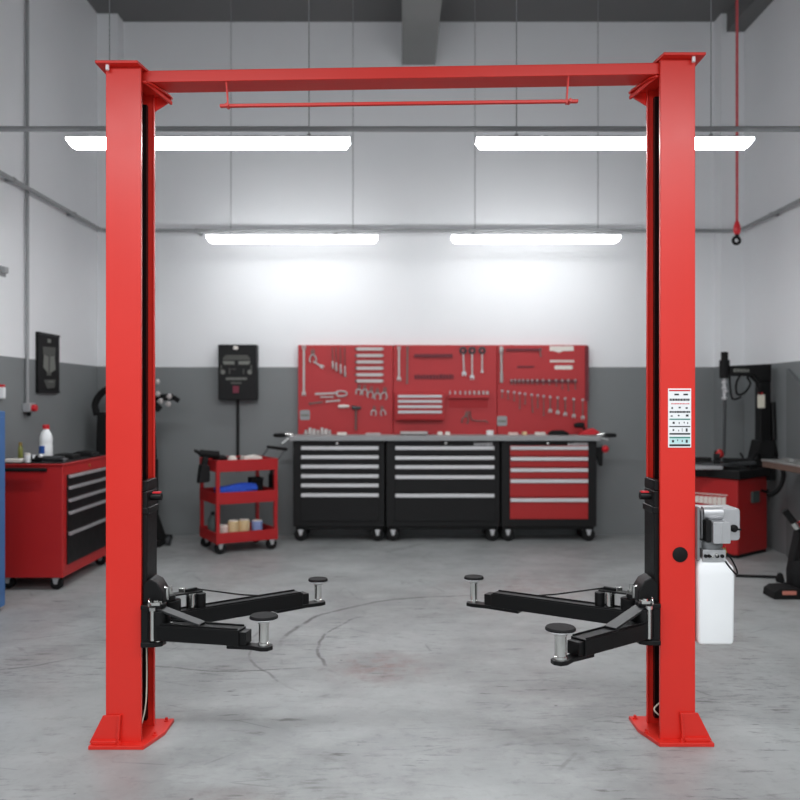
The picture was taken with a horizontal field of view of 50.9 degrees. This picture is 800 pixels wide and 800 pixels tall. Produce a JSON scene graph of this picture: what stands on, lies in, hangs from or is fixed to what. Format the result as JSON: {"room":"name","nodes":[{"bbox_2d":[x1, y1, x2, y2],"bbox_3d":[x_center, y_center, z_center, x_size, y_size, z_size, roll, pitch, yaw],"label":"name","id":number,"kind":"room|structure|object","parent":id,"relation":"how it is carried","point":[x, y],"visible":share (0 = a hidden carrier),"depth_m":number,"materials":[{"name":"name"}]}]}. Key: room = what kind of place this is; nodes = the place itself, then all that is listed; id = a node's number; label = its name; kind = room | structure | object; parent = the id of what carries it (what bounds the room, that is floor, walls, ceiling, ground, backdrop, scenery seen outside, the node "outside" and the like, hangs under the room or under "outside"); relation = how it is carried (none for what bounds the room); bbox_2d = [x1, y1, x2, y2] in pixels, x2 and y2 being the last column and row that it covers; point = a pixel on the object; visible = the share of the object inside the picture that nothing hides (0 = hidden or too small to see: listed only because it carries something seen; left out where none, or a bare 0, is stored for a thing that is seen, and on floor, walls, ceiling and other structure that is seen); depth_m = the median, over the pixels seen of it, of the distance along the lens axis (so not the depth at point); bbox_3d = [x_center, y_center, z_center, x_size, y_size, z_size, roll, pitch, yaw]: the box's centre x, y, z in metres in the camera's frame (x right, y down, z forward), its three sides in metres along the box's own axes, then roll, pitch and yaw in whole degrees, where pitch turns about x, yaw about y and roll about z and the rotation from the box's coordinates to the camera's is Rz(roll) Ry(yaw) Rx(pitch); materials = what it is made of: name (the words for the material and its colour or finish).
{"room":"auto repair garage","nodes":[
{"label":"auto repair garage","id":0,"kind":"room"},
{"bbox_2d":[0,0,96,458],"bbox_3d":[-3.390,-1.350,2.165,0.200,5.700,14.330,0,0,0],"label":"wall","id":1,"kind":"structure","parent":0,"point":[62,33],"depth_m":7.95,"materials":[{"name":"white paint"}]},
{"bbox_2d":[0,384,5,398],"bbox_3d":[-3.265,-0.068,6.894,0.050,0.119,0.040,0,0,0],"label":"wall dispenser","id":2,"kind":"object","parent":1,"relation":"attached to","point":[2,386],"visible":1,"depth_m":6.88,"materials":[{"name":"white plastic"}]},
{"bbox_2d":[0,265,7,276],"bbox_3d":[-3.266,-1.064,6.930,0.048,0.082,0.120,0,0,0],"label":"wall bracket","id":3,"kind":"object","parent":1,"relation":"attached to","point":[3,270],"visible":1,"depth_m":6.90,"materials":[{"name":"grey metal"}]},
{"bbox_2d":[23,0,37,415],"bbox_3d":[-3.237,-2.025,7.365,0.106,4.330,0.100,0,0,0],"label":"conduit","id":4,"kind":"object","parent":1,"relation":"attached to","point":[28,407],"visible":1,"depth_m":7.35,"materials":[{"name":"metal"}]},
{"bbox_2d":[36,332,59,392],"bbox_3d":[-3.275,-0.342,7.818,0.031,0.553,0.476,0,0,0],"label":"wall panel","id":5,"kind":"object","parent":1,"relation":"attached to","point":[47,345],"visible":1,"depth_m":7.78,"materials":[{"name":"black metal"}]},
{"bbox_2d":[0,170,799,235],"bbox_3d":[0.225,-1.831,2.254,7.029,0.049,14.108,0,0,0],"label":"pipe","id":6,"kind":"object","parent":1,"relation":"attached to","point":[8,178],"visible":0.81,"depth_m":9.07,"materials":[{"name":"grey metal"}]},
{"bbox_2d":[0,535,799,799],"bbox_3d":[0.225,1.560,2.265,7.430,0.120,14.530,0,0,0],"label":"floor","id":7,"kind":"structure","parent":0,"point":[394,687],"depth_m":4.35,"materials":[{"name":"concrete"}]},
{"bbox_2d":[0,411,4,606],"bbox_3d":[-3.047,0.789,5.782,0.465,1.421,0.465,0,0,0],"label":"cabinet","id":8,"kind":"object","parent":7,"relation":"on","point":[2,413],"visible":1,"depth_m":5.95,"materials":[{"name":"metal"}]},
{"bbox_2d":[5,455,105,589],"bbox_3d":[-2.910,1.000,7.135,0.591,1.001,1.190,0,0,0],"label":"base cabinet","id":9,"kind":"object","parent":7,"relation":"on","point":[55,511],"visible":0.74,"depth_m":6.60,"materials":[{"name":"red metal"}]},
{"bbox_2d":[5,458,23,462],"bbox_3d":[-3.093,0.484,6.730,0.150,0.028,0.100,0,0,0],"label":"rag","id":10,"kind":"object","parent":9,"relation":"on","point":[8,460],"visible":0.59,"depth_m":6.68,"materials":[{"name":"white fabric"}]},
{"bbox_2d":[18,442,22,457],"bbox_3d":[-3.140,0.424,6.950,0.040,0.149,0.040,0,0,0],"label":"slim bottle","id":11,"kind":"object","parent":9,"relation":"on","point":[20,448],"visible":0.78,"depth_m":6.94,"materials":[{"name":"green glass"}]},
{"bbox_2d":[24,453,30,462],"bbox_3d":[-2.980,0.461,6.720,0.048,0.075,0.048,0,0,0],"label":"jar","id":12,"kind":"object","parent":9,"relation":"on","point":[27,456],"visible":1,"depth_m":6.70,"materials":[{"name":"white plastic"}]},
{"bbox_2d":[31,454,42,461],"bbox_3d":[-2.925,0.466,6.760,0.108,0.062,0.053,0,0,0],"label":"gun","id":13,"kind":"object","parent":9,"relation":"on","point":[34,458],"visible":1,"depth_m":6.74,"materials":[{"name":"black plastic"}]},
{"bbox_2d":[39,425,52,455],"bbox_3d":[-2.951,0.351,6.999,0.107,0.294,0.107,0,0,0],"label":"bottle","id":14,"kind":"object","parent":9,"relation":"on","point":[46,439],"visible":0.89,"depth_m":6.96,"materials":[{"name":"white plastic"}]},
{"bbox_2d":[42,456,67,461],"bbox_3d":[-2.787,0.474,6.780,0.215,0.049,0.060,0,0,0],"label":"grinder","id":15,"kind":"object","parent":9,"relation":"on","point":[44,458],"visible":1,"depth_m":6.76,"materials":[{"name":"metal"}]},
{"bbox_2d":[53,453,80,458],"bbox_3d":[-2.846,0.476,7.150,0.195,0.045,0.180,0,0,0],"label":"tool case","id":16,"kind":"object","parent":9,"relation":"on","point":[67,455],"visible":0.66,"depth_m":7.08,"materials":[{"name":"black plastic"}]},
{"bbox_2d":[74,450,99,455],"bbox_3d":[-2.805,0.476,7.500,0.195,0.045,0.180,0,0,0],"label":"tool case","id":17,"kind":"object","parent":9,"relation":"on","point":[84,452],"visible":0.72,"depth_m":7.41,"materials":[{"name":"black plastic"}]},
{"bbox_2d":[92,379,179,547],"bbox_3d":[-2.752,0.603,8.770,0.919,1.793,0.480,0,0,0],"label":"wheel balancer","id":18,"kind":"object","parent":7,"relation":"on","point":[162,538],"visible":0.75,"depth_m":8.70,"materials":[{"name":"black metal"}]},
{"bbox_2d":[199,446,287,553],"bbox_3d":[-1.590,0.992,8.543,0.750,1.015,0.558,0,0,-30],"label":"trolley","id":19,"kind":"object","parent":7,"relation":"on","point":[269,533],"visible":0.93,"depth_m":8.31,"materials":[{"name":"red metal"}]},
{"bbox_2d":[194,449,219,482],"bbox_3d":[-1.897,0.643,8.233,0.252,0.331,0.090,0,0,-30],"label":"drill","id":20,"kind":"object","parent":19,"relation":"in","point":[203,475],"visible":1,"depth_m":8.20,"materials":[{"name":"black plastic"}]},
{"bbox_2d":[207,512,215,532],"bbox_3d":[-1.878,1.247,8.441,0.110,0.245,0.108,0,0,-30],"label":"oil bottle","id":21,"kind":"object","parent":19,"relation":"in","point":[211,522],"visible":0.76,"depth_m":8.40,"materials":[{"name":"grey plastic"}]},
{"bbox_2d":[212,455,227,459],"bbox_3d":[-1.773,0.595,8.379,0.180,0.089,0.122,0,0,-30],"label":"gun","id":22,"kind":"object","parent":19,"relation":"in","point":[221,457],"visible":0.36,"depth_m":8.38,"materials":[{"name":"black plastic"}]},
{"bbox_2d":[220,524,227,532],"bbox_3d":[-1.748,1.301,8.285,0.110,0.137,0.110,0,0,-30],"label":"tin","id":23,"kind":"object","parent":19,"relation":"in","point":[223,527],"visible":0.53,"depth_m":8.24,"materials":[{"name":"pink plastic"}]},
{"bbox_2d":[228,455,236,459],"bbox_3d":[-1.661,0.595,8.324,0.088,0.090,0.087,0,0,-30],"label":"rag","id":24,"kind":"object","parent":19,"relation":"in","point":[232,457],"visible":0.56,"depth_m":8.29,"materials":[{"name":"white fabric"}]},
{"bbox_2d":[228,519,238,531],"bbox_3d":[-1.653,1.281,8.340,0.110,0.177,0.110,0,0,-30],"label":"tin","id":25,"kind":"object","parent":19,"relation":"in","point":[233,525],"visible":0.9,"depth_m":8.29,"materials":[{"name":"beige metal"}]},
{"bbox_2d":[214,482,257,492],"bbox_3d":[-1.638,0.903,8.357,0.428,0.159,0.143,0,0,-30],"label":"rag","id":26,"kind":"object","parent":19,"relation":"in","point":[238,487],"visible":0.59,"depth_m":8.32,"materials":[{"name":"blue fabric"}]},
{"bbox_2d":[199,455,277,471],"bbox_3d":[-1.639,0.642,8.516,0.638,0.115,0.558,0,0,-30],"label":"tray","id":27,"kind":"object","parent":19,"relation":"on","point":[266,463],"depth_m":8.27,"materials":[{"name":"red paint"}]},
{"bbox_2d":[199,486,277,504],"bbox_3d":[-1.639,0.958,8.516,0.638,0.115,0.558,0,0,-30],"label":"tray","id":28,"kind":"object","parent":19,"relation":"on","point":[268,494],"depth_m":8.30,"materials":[{"name":"red paint"}]},
{"bbox_2d":[199,522,277,543],"bbox_3d":[-1.639,1.343,8.516,0.638,0.105,0.558,0,0,-30],"label":"tray","id":29,"kind":"object","parent":19,"relation":"on","point":[269,533],"depth_m":8.31,"materials":[{"name":"red paint"}]},
{"bbox_2d":[239,519,249,531],"bbox_3d":[-1.557,1.281,8.395,0.110,0.177,0.110,0,0,-30],"label":"tin","id":30,"kind":"object","parent":19,"relation":"in","point":[244,524],"visible":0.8,"depth_m":8.35,"materials":[{"name":"beige metal"}]},
{"bbox_2d":[240,454,261,459],"bbox_3d":[-1.497,0.595,8.441,0.198,0.090,0.120,0,0,-30],"label":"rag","id":31,"kind":"object","parent":19,"relation":"in","point":[252,456],"visible":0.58,"depth_m":8.40,"materials":[{"name":"white fabric"}]},
{"bbox_2d":[248,476,263,490],"bbox_3d":[-1.478,0.889,8.588,0.128,0.200,0.126,0,0,-30],"label":"storage bin","id":32,"kind":"object","parent":19,"relation":"in","point":[258,480],"visible":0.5,"depth_m":8.55,"materials":[{"name":"black plastic"}]},
{"bbox_2d":[251,519,262,530],"bbox_3d":[-1.440,1.288,8.463,0.110,0.162,0.110,0,0,-30],"label":"tin","id":33,"kind":"object","parent":19,"relation":"in","point":[256,524],"visible":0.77,"depth_m":8.42,"materials":[{"name":"metal"}]},
{"bbox_2d":[268,470,272,487],"bbox_3d":[-1.301,0.849,8.624,0.050,0.358,0.160,0,0,-30],"label":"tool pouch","id":34,"kind":"object","parent":19,"relation":"hanging from","point":[270,476],"visible":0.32,"depth_m":8.62,"materials":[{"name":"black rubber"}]},
{"bbox_2d":[293,441,384,540],"bbox_3d":[-0.647,0.967,9.070,0.966,1.067,0.460,0,0,0],"label":"tool chest","id":35,"kind":"object","parent":7,"relation":"on","point":[337,484],"visible":1,"depth_m":8.87,"materials":[{"name":"black paint"}]},
{"bbox_2d":[88,52,740,749],"bbox_3d":[0.073,-0.002,3.815,2.834,3.003,1.062,0,0,0],"label":"lift","id":36,"kind":"object","parent":7,"relation":"on","point":[684,595],"visible":1,"depth_m":3.67,"materials":[{"name":"red paint"}]},
{"bbox_2d":[386,441,499,540],"bbox_3d":[0.454,0.967,9.070,1.204,1.067,0.460,0,0,0],"label":"tool chest","id":37,"kind":"object","parent":7,"relation":"on","point":[430,484],"visible":0.99,"depth_m":8.87,"materials":[{"name":"black paint"}]},
{"bbox_2d":[273,432,616,443],"bbox_3d":[0.474,0.403,9.028,3.622,0.129,0.416,0,0,0],"label":"countertop","id":38,"kind":"structure","parent":37,"relation":"on","point":[291,437],"depth_m":8.82,"materials":[{"name":"metal"}]},
{"bbox_2d":[337,432,346,434],"bbox_3d":[-0.627,0.363,9.080,0.100,0.028,0.062,0,0,0],"label":"rag","id":39,"kind":"object","parent":38,"relation":"on","point":[338,433],"visible":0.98,"depth_m":9.05,"materials":[{"name":"white fabric"}]},
{"bbox_2d":[365,433,379,434],"bbox_3d":[-0.292,0.366,9.080,0.160,0.022,0.062,0,0,0],"label":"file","id":40,"kind":"object","parent":38,"relation":"on","point":[365,433],"visible":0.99,"depth_m":9.05,"materials":[{"name":"metal"}]},
{"bbox_2d":[400,431,427,434],"bbox_3d":[0.151,0.359,9.080,0.300,0.036,0.132,0,0,0],"label":"tray","id":41,"kind":"object","parent":38,"relation":"on","point":[401,432],"visible":1,"depth_m":9.01,"materials":[{"name":"white"}]},
{"bbox_2d":[486,430,493,434],"bbox_3d":[0.970,0.352,9.050,0.080,0.050,0.080,0,0,0],"label":"tape roll","id":42,"kind":"object","parent":38,"relation":"on","point":[488,432],"visible":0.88,"depth_m":9.02,"materials":[{"name":"white plastic"}]},
{"bbox_2d":[508,432,517,434],"bbox_3d":[1.222,0.363,9.080,0.100,0.028,0.062,0,0,0],"label":"case","id":43,"kind":"object","parent":38,"relation":"on","point":[509,433],"visible":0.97,"depth_m":9.05,"materials":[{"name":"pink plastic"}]},
{"bbox_2d":[534,432,545,434],"bbox_3d":[1.513,0.362,9.080,0.110,0.030,0.062,0,0,0],"label":"case","id":44,"kind":"object","parent":38,"relation":"on","point":[535,433],"visible":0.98,"depth_m":9.05,"materials":[{"name":"white plastic"}]},
{"bbox_2d":[548,430,568,434],"bbox_3d":[1.710,0.352,9.060,0.215,0.050,0.100,0,0,0],"label":"case","id":45,"kind":"object","parent":38,"relation":"on","point":[553,432],"visible":0.99,"depth_m":9.01,"materials":[{"name":"black plastic"}]},
{"bbox_2d":[574,422,599,434],"bbox_3d":[2.016,0.309,9.080,0.267,0.136,0.090,0,0,0],"label":"tool","id":46,"kind":"object","parent":38,"relation":"on","point":[591,431],"visible":0.89,"depth_m":9.04,"materials":[{"name":"red plastic"}]},
{"bbox_2d":[498,441,596,540],"bbox_3d":[1.576,0.967,9.070,1.008,1.067,0.460,0,0,0],"label":"tool chest","id":47,"kind":"object","parent":7,"relation":"on","point":[544,484],"visible":0.97,"depth_m":8.87,"materials":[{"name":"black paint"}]},
{"bbox_2d":[597,445,608,465],"bbox_3d":[2.155,0.593,8.950,0.149,0.221,0.089,0,0,0],"label":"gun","id":48,"kind":"object","parent":47,"relation":"hanging from","point":[600,450],"visible":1,"depth_m":8.93,"materials":[{"name":"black plastic"}]},
{"bbox_2d":[695,352,785,558],"bbox_3d":[3.267,0.511,8.219,1.103,1.977,0.827,0,0,-40],"label":"tire changer","id":49,"kind":"object","parent":7,"relation":"on","point":[740,483],"visible":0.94,"depth_m":8.19,"materials":[{"name":"red paint"}]},
{"bbox_2d":[736,572,784,582],"bbox_3d":[3.005,1.460,7.008,0.350,0.080,0.190,0,0,11],"label":"cable","id":50,"kind":"object","parent":7,"relation":"on","point":[779,578],"visible":0.96,"depth_m":7.07,"materials":[{"name":"black rubber"}]},
{"bbox_2d":[763,508,799,599],"bbox_3d":[3.054,1.161,6.450,0.485,0.678,0.310,0,0,0],"label":"shop vacuum","id":51,"kind":"object","parent":7,"relation":"on","point":[790,590],"visible":1,"depth_m":6.38,"materials":[{"name":"black plastic"}]},
{"bbox_2d":[87,0,735,21],"bbox_3d":[0.225,-4.275,2.265,7.430,0.150,14.530,0,0,0],"label":"ceiling","id":52,"kind":"structure","parent":0,"point":[128,10],"depth_m":9.06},
{"bbox_2d":[155,91,350,149],"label":"strip light","id":53,"kind":"object","parent":52,"relation":"hanging from","point":[308,142],"depth_m":5.70,"materials":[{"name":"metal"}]},
{"bbox_2d":[66,137,349,149],"bbox_3d":[-1.304,-1.756,5.750,1.925,0.054,0.100,0,0,0],"label":"diffuser","id":54,"kind":"object","parent":53,"relation":"attached to","point":[79,143],"depth_m":5.70,"materials":[{"name":"white plastic"}]},
{"bbox_2d":[206,232,377,242],"bbox_3d":[-1.088,-2.897,8.500,1.730,2.603,0.108,0,0,0],"label":"strip light","id":55,"kind":"object","parent":52,"relation":"hanging from","point":[213,238],"visible":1,"depth_m":8.45,"materials":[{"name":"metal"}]},
{"bbox_2d":[0,126,799,131],"bbox_3d":[0.225,-3.025,5.810,6.830,2.348,0.046,0,0,0],"label":"ceiling pipe","id":56,"kind":"object","parent":52,"relation":"hanging from","point":[2,128],"visible":1,"depth_m":5.80,"materials":[{"name":"metal"}]},
{"bbox_2d":[451,232,620,242],"bbox_3d":[1.371,-2.897,8.500,1.710,2.603,0.108,0,0,0],"label":"strip light","id":57,"kind":"object","parent":52,"relation":"hanging from","point":[456,238],"visible":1,"depth_m":8.45,"materials":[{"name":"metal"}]},
{"bbox_2d":[474,87,645,149],"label":"strip light","id":58,"kind":"object","parent":52,"relation":"hanging from","point":[516,142],"depth_m":5.70,"materials":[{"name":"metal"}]},
{"bbox_2d":[476,137,753,149],"bbox_3d":[1.462,-1.756,5.750,1.884,0.054,0.100,0,0,0],"label":"diffuser","id":59,"kind":"object","parent":58,"relation":"attached to","point":[483,143],"depth_m":5.70,"materials":[{"name":"white plastic"}]},
{"bbox_2d":[731,0,740,244],"bbox_3d":[3.005,-2.791,7.501,0.073,2.819,0.067,0,0,40],"label":"cord","id":60,"kind":"object","parent":52,"relation":"hanging from","point":[737,228],"visible":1,"depth_m":7.49,"materials":[{"name":"red plastic"}]},
{"bbox_2d":[124,22,713,534],"bbox_3d":[0.225,-1.350,9.430,7.430,5.700,0.200,0,0,0],"label":"wall","id":61,"kind":"structure","parent":0,"point":[398,288],"depth_m":9.33,"materials":[{"name":"white paint"}]},
{"bbox_2d":[97,14,123,411],"bbox_3d":[-3.180,-1.350,9.230,0.220,5.700,0.200,0,0,0],"label":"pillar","id":62,"kind":"structure","parent":61,"relation":"attached to","point":[116,23],"depth_m":9.13,"materials":[{"name":"white paint"}]},
{"bbox_2d":[218,345,257,455],"bbox_3d":[-1.782,0.086,9.258,0.422,1.388,0.144,0,0,0],"label":"wall control box","id":63,"kind":"object","parent":61,"relation":"attached to","point":[237,364],"visible":0.98,"depth_m":9.20,"materials":[{"name":"black paint"}]},
{"bbox_2d":[223,361,233,364],"bbox_3d":[-1.878,-0.408,9.199,0.131,0.038,0.002,0,0,0],"label":"print","id":64,"kind":"object","parent":63,"relation":"attached to","point":[224,362],"depth_m":9.20},
{"bbox_2d":[238,361,249,364],"bbox_3d":[-1.703,-0.408,9.199,0.131,0.038,0.002,0,0,0],"label":"print","id":65,"kind":"object","parent":63,"relation":"attached to","point":[239,362],"depth_m":9.20},
{"bbox_2d":[402,0,441,64],"bbox_3d":[0.205,-3.960,2.165,0.370,0.480,14.330,0,0,0],"label":"beam","id":66,"kind":"structure","parent":61,"relation":"attached to","point":[420,18],"depth_m":8.46,"materials":[{"name":"grey concrete"}]},
{"bbox_2d":[298,345,588,433],"bbox_3d":[0.476,-0.107,9.274,3.196,0.996,0.108,0,0,0],"label":"board","id":67,"kind":"object","parent":61,"relation":"attached to","point":[571,362],"visible":0.88,"depth_m":9.24,"materials":[{"name":"red paint"}]},
{"bbox_2d":[302,345,305,395],"bbox_3d":[-1.056,-0.323,9.230,0.052,0.559,0.019,0,0,0],"label":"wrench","id":68,"kind":"object","parent":67,"relation":"attached to","point":[303,348],"visible":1,"depth_m":9.22,"materials":[{"name":"metal"}]},
{"bbox_2d":[309,348,316,361],"bbox_3d":[-0.957,-0.490,9.229,0.090,0.161,0.021,0,0,0],"label":"pliers","id":69,"kind":"object","parent":67,"relation":"attached to","point":[313,351],"visible":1,"depth_m":9.22,"materials":[{"name":"metal"}]},
{"bbox_2d":[315,390,347,396],"bbox_3d":[-0.756,-0.069,9.229,0.359,0.077,0.022,0,0,0],"label":"wrench","id":70,"kind":"object","parent":67,"relation":"attached to","point":[336,392],"visible":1,"depth_m":9.22,"materials":[{"name":"metal"}]},
{"bbox_2d":[332,347,333,368],"bbox_3d":[-0.738,-0.462,9.225,0.025,0.241,0.030,0,0,0],"label":"screwdriver","id":71,"kind":"object","parent":67,"relation":"attached to","point":[332,347],"visible":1,"depth_m":9.22,"materials":[{"name":"metal"}]},
{"bbox_2d":[339,347,341,373],"bbox_3d":[-0.652,-0.434,9.225,0.025,0.296,0.030,0,0,0],"label":"screwdriver","id":72,"kind":"object","parent":67,"relation":"attached to","point":[340,370],"visible":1,"depth_m":9.22,"materials":[{"name":"metal"}]},
{"bbox_2d":[338,405,348,407],"bbox_3d":[-0.620,0.069,9.222,0.125,0.038,0.038,0,0,0],"label":"mallet","id":73,"kind":"object","parent":67,"relation":"attached to","point":[339,406],"visible":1,"depth_m":9.21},
{"bbox_2d":[344,347,345,376],"bbox_3d":[-0.604,-0.417,9.225,0.025,0.329,0.030,0,0,0],"label":"screwdriver","id":74,"kind":"object","parent":67,"relation":"attached to","point":[344,347],"visible":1,"depth_m":9.22,"materials":[{"name":"metal"}]},
{"bbox_2d":[352,405,360,429],"bbox_3d":[-0.479,0.194,9.215,0.101,0.271,0.050,0,0,0],"label":"hammer","id":75,"kind":"object","parent":67,"relation":"attached to","point":[355,408],"visible":1,"depth_m":9.20,"materials":[{"name":"metal"}]},
{"bbox_2d":[355,385,361,394],"bbox_3d":[-0.457,-0.115,9.229,0.072,0.128,0.021,0,0,0],"label":"pliers","id":76,"kind":"object","parent":67,"relation":"attached to","point":[358,388],"visible":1,"depth_m":9.22,"materials":[{"name":"metal"}]},
{"bbox_2d":[355,354,382,356],"bbox_3d":[-0.338,-0.488,9.229,0.320,0.034,0.017,0,0,1],"label":"wrench","id":77,"kind":"object","parent":67,"relation":"attached to","point":[358,355],"visible":1,"depth_m":9.22,"materials":[{"name":"metal"}]},
{"bbox_2d":[355,347,383,350],"bbox_3d":[-0.338,-0.561,9.229,0.320,0.034,0.017,0,0,1],"label":"wrench","id":78,"kind":"object","parent":67,"relation":"attached to","point":[357,348],"visible":1,"depth_m":9.22,"materials":[{"name":"metal"}]},
{"bbox_2d":[355,360,383,363],"bbox_3d":[-0.338,-0.418,9.229,0.320,0.034,0.017,0,0,1],"label":"wrench","id":79,"kind":"object","parent":67,"relation":"attached to","point":[357,361],"visible":1,"depth_m":9.22,"materials":[{"name":"metal"}]},
{"bbox_2d":[355,379,383,382],"bbox_3d":[-0.338,-0.209,9.229,0.320,0.034,0.017,0,0,1],"label":"wrench","id":80,"kind":"object","parent":67,"relation":"attached to","point":[357,380],"visible":1,"depth_m":9.22,"materials":[{"name":"metal"}]},
{"bbox_2d":[355,367,383,369],"bbox_3d":[-0.338,-0.349,9.229,0.320,0.034,0.017,0,0,1],"label":"wrench","id":81,"kind":"object","parent":67,"relation":"attached to","point":[357,368],"visible":1,"depth_m":9.22,"materials":[{"name":"metal"}]},
{"bbox_2d":[355,373,383,375],"bbox_3d":[-0.338,-0.277,9.229,0.320,0.034,0.017,0,0,1],"label":"wrench","id":82,"kind":"object","parent":67,"relation":"attached to","point":[357,374],"visible":1,"depth_m":9.22,"materials":[{"name":"metal"}]},
{"bbox_2d":[367,386,373,397],"bbox_3d":[-0.325,-0.087,9.229,0.080,0.144,0.021,0,0,0],"label":"pliers","id":83,"kind":"object","parent":67,"relation":"attached to","point":[371,390],"visible":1,"depth_m":9.22,"materials":[{"name":"metal"}]},
{"bbox_2d":[380,387,387,399],"bbox_3d":[-0.178,-0.076,9.229,0.084,0.155,0.021,0,0,0],"label":"pliers","id":84,"kind":"object","parent":67,"relation":"attached to","point":[384,388],"visible":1,"depth_m":9.22,"materials":[{"name":"metal"}]},
{"bbox_2d":[397,346,400,380],"bbox_3d":[-0.011,-0.401,9.230,0.046,0.384,0.019,0,0,0],"label":"wrench","id":85,"kind":"object","parent":67,"relation":"attached to","point":[398,377],"visible":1,"depth_m":9.22,"materials":[{"name":"metal"}]},
{"bbox_2d":[406,346,408,383],"bbox_3d":[0.082,-0.382,9.230,0.039,0.418,0.019,0,0,0],"label":"wrench","id":86,"kind":"object","parent":67,"relation":"attached to","point":[407,346],"visible":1,"depth_m":9.22,"materials":[{"name":"metal"}]},
{"bbox_2d":[395,393,443,419],"bbox_3d":[0.217,0.072,9.184,0.534,0.296,0.112,0,0,0],"label":"rack","id":87,"kind":"object","parent":67,"relation":"attached to","point":[408,406],"visible":1,"depth_m":9.15,"materials":[{"name":"red metal"}]},
{"bbox_2d":[415,374,453,378],"bbox_3d":[0.374,-0.258,9.234,0.429,0.053,0.012,0,0,0],"label":"rail","id":88,"kind":"object","parent":67,"relation":"attached to","point":[451,376],"visible":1,"depth_m":9.23,"materials":[{"name":"red metal"}]},
{"bbox_2d":[459,347,466,375],"bbox_3d":[0.693,-0.424,9.228,0.086,0.326,0.023,0,0,0],"label":"wrench","id":89,"kind":"object","parent":67,"relation":"attached to","point":[461,348],"visible":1,"depth_m":9.22,"materials":[{"name":"metal"}]},
{"bbox_2d":[461,411,468,423],"bbox_3d":[0.715,0.189,9.229,0.085,0.155,0.021,0,0,0],"label":"pliers","id":90,"kind":"object","parent":67,"relation":"attached to","point":[463,417],"visible":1,"depth_m":9.22,"materials":[{"name":"metal"}]},
{"bbox_2d":[448,395,488,407],"bbox_3d":[0.751,0.013,9.205,0.446,0.146,0.070,0,0,0],"label":"shelf","id":91,"kind":"object","parent":67,"relation":"attached to","point":[455,401],"visible":1,"depth_m":9.23,"materials":[{"name":"red metal"}]},
{"bbox_2d":[468,347,475,379],"bbox_3d":[0.792,-0.405,9.228,0.086,0.364,0.023,0,0,0],"label":"wrench","id":92,"kind":"object","parent":67,"relation":"attached to","point":[470,348],"visible":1,"depth_m":9.22,"materials":[{"name":"metal"}]},
{"bbox_2d":[469,411,487,422],"bbox_3d":[0.865,0.188,9.230,0.203,0.135,0.019,0,0,0],"label":"wrench","id":93,"kind":"object","parent":67,"relation":"attached to","point":[469,411],"visible":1,"depth_m":9.22,"materials":[{"name":"metal"}]},
{"bbox_2d":[478,347,485,372],"bbox_3d":[0.902,-0.441,9.228,0.086,0.292,0.023,0,0,0],"label":"wrench","id":94,"kind":"object","parent":67,"relation":"attached to","point":[480,348],"visible":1,"depth_m":9.22,"materials":[{"name":"metal"}]},
{"bbox_2d":[499,346,502,381],"bbox_3d":[1.111,-0.391,9.216,0.048,0.398,0.047,0,0,0],"label":"wrench","id":95,"kind":"object","parent":67,"relation":"attached to","point":[500,347],"visible":1,"depth_m":9.20,"materials":[{"name":"metal"}]},
{"bbox_2d":[563,397,566,415],"bbox_3d":[1.815,0.074,9.230,0.042,0.210,0.019,0,0,0],"label":"wrench","id":96,"kind":"object","parent":67,"relation":"attached to","point":[565,398],"visible":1,"depth_m":9.22,"materials":[{"name":"metal"}]},
{"bbox_2d":[572,398,575,417],"bbox_3d":[1.909,0.087,9.230,0.042,0.221,0.019,0,0,0],"label":"wrench","id":97,"kind":"object","parent":67,"relation":"attached to","point":[573,399],"visible":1,"depth_m":9.22,"materials":[{"name":"metal"}]},
{"bbox_2d":[581,399,584,419],"bbox_3d":[2.007,0.101,9.230,0.042,0.231,0.019,0,0,0],"label":"wrench","id":98,"kind":"object","parent":67,"relation":"attached to","point":[582,416],"visible":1,"depth_m":9.22,"materials":[{"name":"metal"}]},
{"bbox_2d":[714,14,743,460],"bbox_3d":[3.615,-1.350,9.230,0.250,5.700,0.200,0,0,0],"label":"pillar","id":99,"kind":"structure","parent":61,"relation":"attached to","point":[728,257],"depth_m":9.13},
{"bbox_2d":[744,0,799,554],"bbox_3d":[3.840,-1.350,2.165,0.200,5.700,14.330,0,0,0],"label":"wall","id":100,"kind":"structure","parent":0,"point":[772,41],"depth_m":8.39,"materials":[{"name":"white paint"}]},
{"bbox_2d":[727,0,773,31],"bbox_3d":[3.645,-4.100,2.065,0.190,0.200,14.130,0,0,0],"label":"beam","id":101,"kind":"structure","parent":100,"relation":"attached to","point":[749,11],"depth_m":8.78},
{"bbox_2d":[761,459,799,473],"bbox_3d":[3.524,0.716,6.650,0.430,0.350,2.100,0,0,0],"label":"workbench","id":102,"kind":"object","parent":100,"relation":"attached to","point":[779,464],"visible":0.91,"depth_m":7.32,"materials":[{"name":"wood"}]},
{"bbox_2d":[782,458,794,461],"bbox_3d":[3.424,0.527,7.400,0.050,0.026,0.202,0,0,9],"label":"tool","id":103,"kind":"object","parent":102,"relation":"on","point":[783,459],"visible":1,"depth_m":7.35,"materials":[{"name":"metal"}]},
{"bbox_2d":[786,369,799,556],"bbox_3d":[3.720,0.601,7.900,0.040,1.798,0.300,0,0,0],"label":"trim","id":104,"kind":"structure","parent":100,"relation":"attached to","point":[792,381],"depth_m":7.92,"materials":[{"name":"grey paint"}]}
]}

